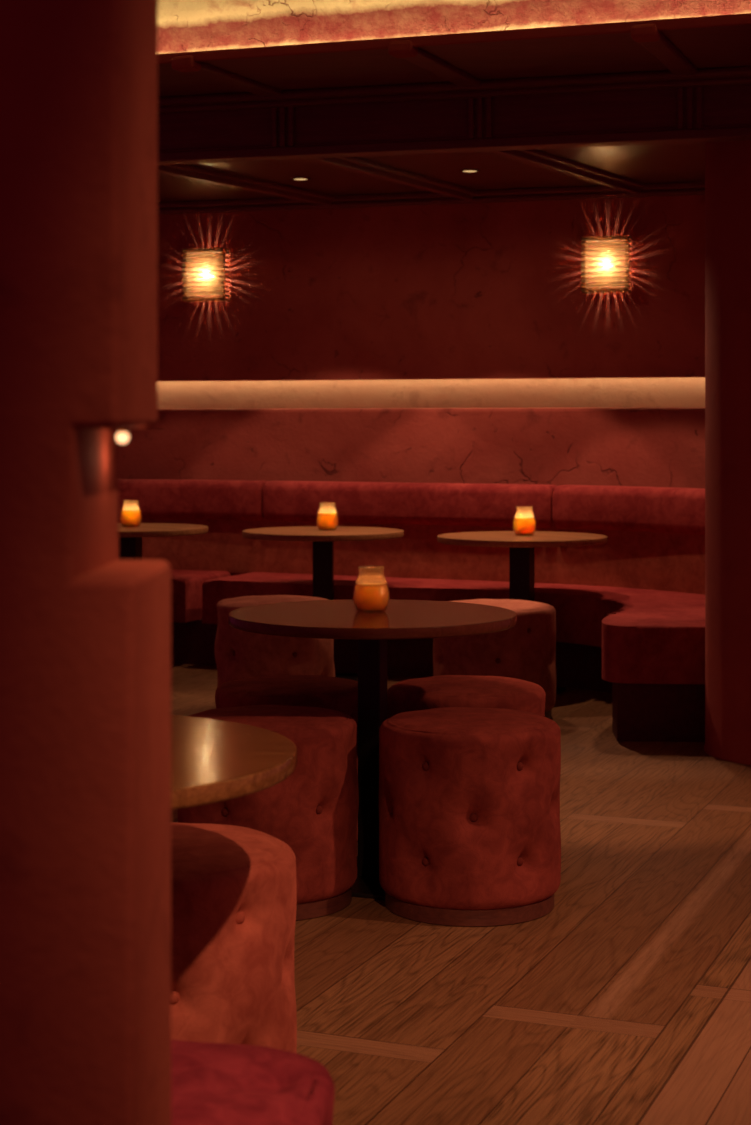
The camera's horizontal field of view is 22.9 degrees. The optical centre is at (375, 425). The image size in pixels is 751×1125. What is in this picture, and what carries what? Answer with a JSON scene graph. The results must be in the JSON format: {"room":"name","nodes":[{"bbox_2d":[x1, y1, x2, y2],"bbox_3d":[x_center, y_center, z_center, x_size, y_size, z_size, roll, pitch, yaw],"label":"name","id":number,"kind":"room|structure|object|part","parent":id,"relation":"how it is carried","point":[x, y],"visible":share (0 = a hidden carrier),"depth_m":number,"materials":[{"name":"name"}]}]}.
{"room":"cocktail lounge","nodes":[
{"label":"cocktail lounge","id":0,"kind":"room"},
{"bbox_2d":[0,0,170,1124],"bbox_3d":[-0.894,-0.339,1.610,1.411,3.200,0.220,0,0,0],"label":"column","id":1,"kind":"structure","parent":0,"point":[85,631],"depth_m":1.50,"materials":[{"name":"paint"}]},
{"bbox_2d":[116,428,128,443],"bbox_3d":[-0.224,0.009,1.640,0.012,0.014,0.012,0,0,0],"label":"globe lamp","id":2,"kind":"object","parent":1,"relation":"attached to","point":[122,437],"visible":0.99,"depth_m":1.64,"materials":[{"name":"white glass"}]},
{"bbox_2d":[117,428,127,432],"bbox_3d":[-0.224,0.005,1.640,0.010,0.004,0.010,0,0,0],"label":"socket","id":3,"kind":"object","parent":2,"relation":"attached to","point":[120,430],"depth_m":1.64,"materials":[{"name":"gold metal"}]},
{"bbox_3d":[-0.224,0.011,1.640,0.011,0.011,0.011,0,0,45],"label":"globe","id":4,"kind":"part","parent":2,"relation":"part of"},
{"bbox_2d":[118,195,704,488],"bbox_3d":[-0.052,-0.049,10.323,6.600,2.620,0.300,0,0,17],"label":"wall","id":5,"kind":"structure","parent":0,"point":[492,290],"depth_m":10.06,"materials":[{"name":"paint"}]},
{"bbox_2d":[182,247,229,301],"bbox_3d":[-0.951,-0.846,10.390,0.250,0.296,0.098,0,0,17],"label":"wall sconce","id":6,"kind":"object","parent":5,"relation":"attached to","point":[207,278],"visible":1,"depth_m":10.35,"materials":[{"name":"gold metal"}]},
{"bbox_2d":[158,377,704,408],"bbox_3d":[-0.050,-0.189,10.328,6.600,0.300,0.020,0,0,17],"label":"trim","id":7,"kind":"structure","parent":5,"relation":"attached to","point":[559,392],"depth_m":10.20,"materials":[{"name":"paint"}]},
{"bbox_2d":[158,181,704,214],"bbox_3d":[-0.109,-1.229,10.136,6.400,0.060,0.092,0,0,17],"label":"trim","id":8,"kind":"structure","parent":5,"relation":"attached to","point":[680,188],"depth_m":9.99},
{"bbox_2d":[581,235,630,293],"bbox_3d":[1.214,-0.846,9.727,0.250,0.296,0.098,0,0,17],"label":"wall sconce","id":9,"kind":"object","parent":5,"relation":"attached to","point":[605,267],"visible":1,"depth_m":9.69,"materials":[{"name":"gold metal"}]},
{"bbox_2d":[158,142,704,201],"bbox_3d":[0.100,-1.274,8.650,7.716,0.030,3.000,0,0,16],"label":"ceiling","id":10,"kind":"structure","parent":0,"point":[680,162],"depth_m":9.21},
{"bbox_2d":[290,177,310,180],"bbox_3d":[-0.382,-1.256,9.430,0.104,0.007,0.104,0,0,0],"label":"recessed light","id":11,"kind":"object","parent":10,"relation":"in","point":[293,178],"visible":1,"depth_m":9.42,"materials":[{"name":"gold metal"}]},
{"bbox_2d":[158,149,644,205],"bbox_3d":[-0.165,-1.234,8.662,1.793,0.050,3.276,0,0,29],"label":"trim","id":12,"kind":"structure","parent":10,"relation":"attached to","point":[535,157],"depth_m":9.15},
{"bbox_2d":[158,84,750,164],"bbox_3d":[0.589,-1.189,6.908,6.000,0.300,0.110,0,0,16],"label":"ceiling beam","id":13,"kind":"structure","parent":10,"relation":"attached to","point":[709,113],"depth_m":6.95,"materials":[{"name":"brown wood"}]},
{"bbox_2d":[158,66,750,113],"bbox_3d":[0.563,-1.249,6.817,6.000,0.050,0.100,0,0,16],"label":"trim","id":14,"kind":"structure","parent":13,"relation":"attached to","point":[725,76],"depth_m":6.87,"materials":[{"name":"brown wood"}]},
{"bbox_2d":[459,169,480,172],"bbox_3d":[0.467,-1.256,9.134,0.104,0.007,0.104,0,0,0],"label":"recessed light","id":15,"kind":"object","parent":10,"relation":"in","point":[463,170],"visible":1,"depth_m":9.12,"materials":[{"name":"gold metal"}]},
{"bbox_2d":[158,0,750,53],"bbox_3d":[-0.805,-1.659,3.155,5.600,0.760,6.850,0,0,18],"label":"ceiling","id":16,"kind":"structure","parent":0,"point":[183,25],"depth_m":6.36,"materials":[{"name":"paint"}]},
{"bbox_2d":[158,24,750,96],"bbox_3d":[0.238,-1.284,6.660,6.135,0.020,0.961,0,0,18],"label":"ceiling panels","id":17,"kind":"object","parent":16,"relation":"attached to","point":[721,46],"depth_m":6.51,"materials":[{"name":"brown wood"}]},
{"bbox_2d":[192,30,696,96],"bbox_3d":[0.192,-1.265,6.598,3.282,0.026,0.854,0,0,18],"label":"trim","id":18,"kind":"structure","parent":17,"relation":"attached to","point":[662,49],"depth_m":6.54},
{"bbox_2d":[158,13,750,63],"bbox_3d":[0.237,-1.284,6.153,5.700,0.032,0.022,0,0,18],"label":"trim","id":19,"kind":"structure","parent":17,"relation":"attached to","point":[733,19],"depth_m":6.12,"materials":[{"name":"paint"}]},
{"bbox_2d":[172,24,659,71],"bbox_3d":[0.055,-1.263,6.223,3.260,0.046,0.089,0,0,18],"label":"trim","id":20,"kind":"structure","parent":19,"relation":"attached to","point":[644,32],"depth_m":6.18,"materials":[{"name":"paint"}]},
{"bbox_2d":[171,663,750,1124],"bbox_3d":[0.300,1.311,5.050,7.800,0.100,13.100,0,0,0],"label":"floor","id":21,"kind":"structure","parent":0,"point":[628,1002],"depth_m":4.24,"materials":[{"name":"brown wood"}]},
{"bbox_2d":[118,523,207,668],"bbox_3d":[-1.258,0.890,9.480,0.800,0.741,0.800,0,0,-6],"label":"pedestal table","id":22,"kind":"object","parent":21,"relation":"on","point":[129,537],"visible":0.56,"depth_m":9.43,"materials":[{"name":"brown wood"}]},
{"bbox_3d":[-1.258,0.902,9.480,0.098,0.694,0.098,0,0,14],"label":"post","id":23,"kind":"part","parent":22,"relation":"part of","materials":[{"name":"black metal"}]},
{"bbox_2d":[120,500,140,526],"bbox_3d":[-1.256,0.452,9.500,0.111,0.136,0.111,0,0,-25],"label":"candle jar","id":24,"kind":"object","parent":22,"relation":"on","point":[128,517],"visible":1,"depth_m":9.46,"materials":[{"name":"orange glass"}]},
{"bbox_2d":[171,822,296,1052],"bbox_3d":[-0.385,1.010,3.400,0.479,0.501,0.483,0,0,-10],"label":"ottoman","id":25,"kind":"object","parent":21,"relation":"on","point":[234,894],"visible":0.38,"depth_m":3.23,"materials":[{"name":"fabric"}]},
{"bbox_2d":[171,715,296,809],"bbox_3d":[-0.526,0.890,2.960,0.800,0.741,0.800,0,0,0],"label":"pedestal table","id":26,"kind":"object","parent":21,"relation":"on","point":[213,760],"visible":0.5,"depth_m":2.88,"materials":[{"name":"brown wood"}]},
{"bbox_2d":[171,1040,334,1124],"bbox_3d":[-0.292,1.011,2.125,0.472,0.500,0.473,0,0,9],"label":"ottoman","id":27,"kind":"object","parent":21,"relation":"on","point":[212,1083],"visible":0.33,"depth_m":2.17,"materials":[{"name":"fabric"}]},
{"bbox_2d":[178,705,358,920],"bbox_3d":[-0.285,1.010,4.910,0.479,0.501,0.483,0,0,-43],"label":"ottoman","id":28,"kind":"object","parent":21,"relation":"on","point":[314,810],"visible":0.45,"depth_m":4.74,"materials":[{"name":"fabric"}]},
{"bbox_2d":[215,595,334,687],"bbox_3d":[-0.445,1.010,8.190,0.532,0.501,0.530,0,0,-43],"label":"ottoman","id":29,"kind":"object","parent":21,"relation":"on","point":[239,654],"visible":0.56,"depth_m":7.98,"materials":[{"name":"fabric"}]},
{"bbox_2d":[215,675,357,855],"bbox_3d":[-0.246,1.010,5.520,0.479,0.501,0.483,0,0,-20],"label":"ottoman","id":30,"kind":"object","parent":21,"relation":"on","point":[333,693],"visible":0.16,"depth_m":5.38,"materials":[{"name":"fabric"}]},
{"bbox_2d":[242,526,403,680],"bbox_3d":[-0.259,0.890,9.160,0.800,0.741,0.800,0,0,-17],"label":"pedestal table","id":31,"kind":"object","parent":21,"relation":"on","point":[323,540],"visible":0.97,"depth_m":9.11,"materials":[{"name":"brown wood"}]},
{"bbox_3d":[-0.259,0.902,9.160,0.098,0.694,0.098,0,0,3],"label":"post","id":32,"kind":"part","parent":31,"relation":"part of","materials":[{"name":"black metal"}]},
{"bbox_2d":[316,502,338,529],"bbox_3d":[-0.239,0.452,9.200,0.111,0.136,0.111,0,0,33],"label":"candle jar","id":33,"kind":"object","parent":31,"relation":"on","point":[324,520],"visible":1,"depth_m":9.16,"materials":[{"name":"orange glass"}]},
{"bbox_3d":[-0.259,1.255,9.160,0.340,0.012,0.340,0,0,3],"label":"plate","id":34,"kind":"part","parent":31,"relation":"part of","materials":[{"name":"black metal"}]},
{"bbox_2d":[228,599,516,899],"bbox_3d":[-0.008,0.890,5.140,0.800,0.741,0.800,0,0,0],"label":"pedestal table","id":35,"kind":"object","parent":21,"relation":"on","point":[321,619],"visible":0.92,"depth_m":5.10,"materials":[{"name":"brown wood"}]},
{"bbox_3d":[-0.008,1.255,5.140,0.400,0.012,0.400,0,0,20],"label":"plate","id":36,"kind":"part","parent":35,"relation":"part of","materials":[{"name":"black metal"}]},
{"bbox_2d":[353,567,389,612],"bbox_3d":[-0.012,0.457,5.170,0.103,0.126,0.103,0,0,0],"label":"candle jar","id":37,"kind":"object","parent":35,"relation":"on","point":[367,596],"visible":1,"depth_m":5.13,"materials":[{"name":"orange glass"}]},
{"bbox_3d":[-0.008,0.902,5.140,0.066,0.694,0.066,0,0,20],"label":"post","id":38,"kind":"part","parent":35,"relation":"part of","materials":[{"name":"black metal"}]},
{"bbox_2d":[118,479,704,741],"bbox_3d":[-0.179,0.781,9.347,5.771,0.960,1.781,0,0,37],"label":"banquette","id":39,"kind":"object","parent":21,"relation":"on","point":[630,607],"visible":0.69,"depth_m":9.34,"materials":[{"name":"fabric"}]},
{"bbox_2d":[118,479,267,520],"bbox_3d":[-1.507,0.410,10.393,1.942,0.218,0.209,0,0,16],"label":"backrest cushion","id":40,"kind":"object","parent":39,"relation":"on","point":[157,499],"depth_m":10.18,"materials":[{"name":"fabric"}]},
{"bbox_2d":[171,570,232,622],"bbox_3d":[-1.792,0.912,10.198,1.977,0.227,0.701,0,0,15],"label":"seat cushion","id":41,"kind":"object","parent":39,"relation":"on","point":[186,585],"depth_m":9.69,"materials":[{"name":"fabric"}]},
{"bbox_2d":[263,481,556,527],"bbox_3d":[0.170,0.410,9.740,1.665,0.218,0.179,0,0,25],"label":"backrest cushion","id":42,"kind":"object","parent":39,"relation":"on","point":[285,503],"depth_m":9.65,"materials":[{"name":"fabric"}]},
{"bbox_3d":[-0.079,0.641,9.623,5.658,0.360,0.943,0,0,31],"label":"panel","id":43,"kind":"part","parent":39,"relation":"part of","materials":[{"name":"fabric"}]},
{"bbox_2d":[202,572,704,683],"bbox_3d":[0.699,0.912,8.819,1.454,0.227,3.856,0,0,-40],"label":"seat cushion","id":44,"kind":"object","parent":39,"relation":"on","point":[646,633],"depth_m":8.73,"materials":[{"name":"fabric"}]},
{"bbox_2d":[552,485,704,534],"bbox_3d":[1.422,0.410,8.901,0.263,0.218,1.417,0,0,-41],"label":"backrest cushion","id":45,"kind":"object","parent":39,"relation":"on","point":[593,509],"depth_m":9.06,"materials":[{"name":"fabric"}]},
{"bbox_2d":[387,675,545,718],"bbox_3d":[0.273,1.010,5.520,0.483,0.501,0.479,0,0,35],"label":"ottoman","id":46,"kind":"object","parent":21,"relation":"on","point":[442,691],"visible":0.3,"depth_m":5.39,"materials":[{"name":"fabric"}]},
{"bbox_2d":[379,707,560,926],"bbox_3d":[0.247,1.010,4.870,0.479,0.501,0.483,0,0,0],"label":"ottoman","id":47,"kind":"object","parent":21,"relation":"on","point":[470,833],"visible":1,"depth_m":4.68,"materials":[{"name":"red fabric"}]},
{"bbox_2d":[433,599,555,718],"bbox_3d":[0.515,1.010,8.000,0.530,0.501,0.532,0,0,-36],"label":"ottoman","id":48,"kind":"object","parent":21,"relation":"on","point":[526,651],"visible":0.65,"depth_m":7.79,"materials":[{"name":"fabric"}]},
{"bbox_2d":[437,531,607,694],"bbox_3d":[0.691,0.890,8.720,0.800,0.741,0.800,0,0,0],"label":"pedestal table","id":49,"kind":"object","parent":21,"relation":"on","point":[521,546],"visible":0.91,"depth_m":8.67,"materials":[{"name":"brown wood"}]},
{"bbox_3d":[0.691,0.902,8.720,0.098,0.694,0.098,0,0,20],"label":"post","id":50,"kind":"part","parent":49,"relation":"part of","materials":[{"name":"black metal"}]},
{"bbox_2d":[513,509,535,533],"bbox_3d":[0.706,0.452,8.760,0.111,0.136,0.111,0,0,0],"label":"candle jar","id":51,"kind":"object","parent":49,"relation":"on","point":[521,525],"visible":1,"depth_m":8.72,"materials":[{"name":"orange glass"}]},
{"bbox_3d":[0.691,1.255,8.720,0.340,0.012,0.340,0,0,20],"label":"plate","id":52,"kind":"part","parent":49,"relation":"part of","materials":[{"name":"black metal"}]},
{"bbox_2d":[704,140,750,764],"bbox_3d":[1.646,0.001,7.140,0.744,2.520,0.744,0,0,0],"label":"column","id":53,"kind":"structure","parent":21,"relation":"on","point":[728,163],"depth_m":6.96,"materials":[{"name":"paint"}]}
]}

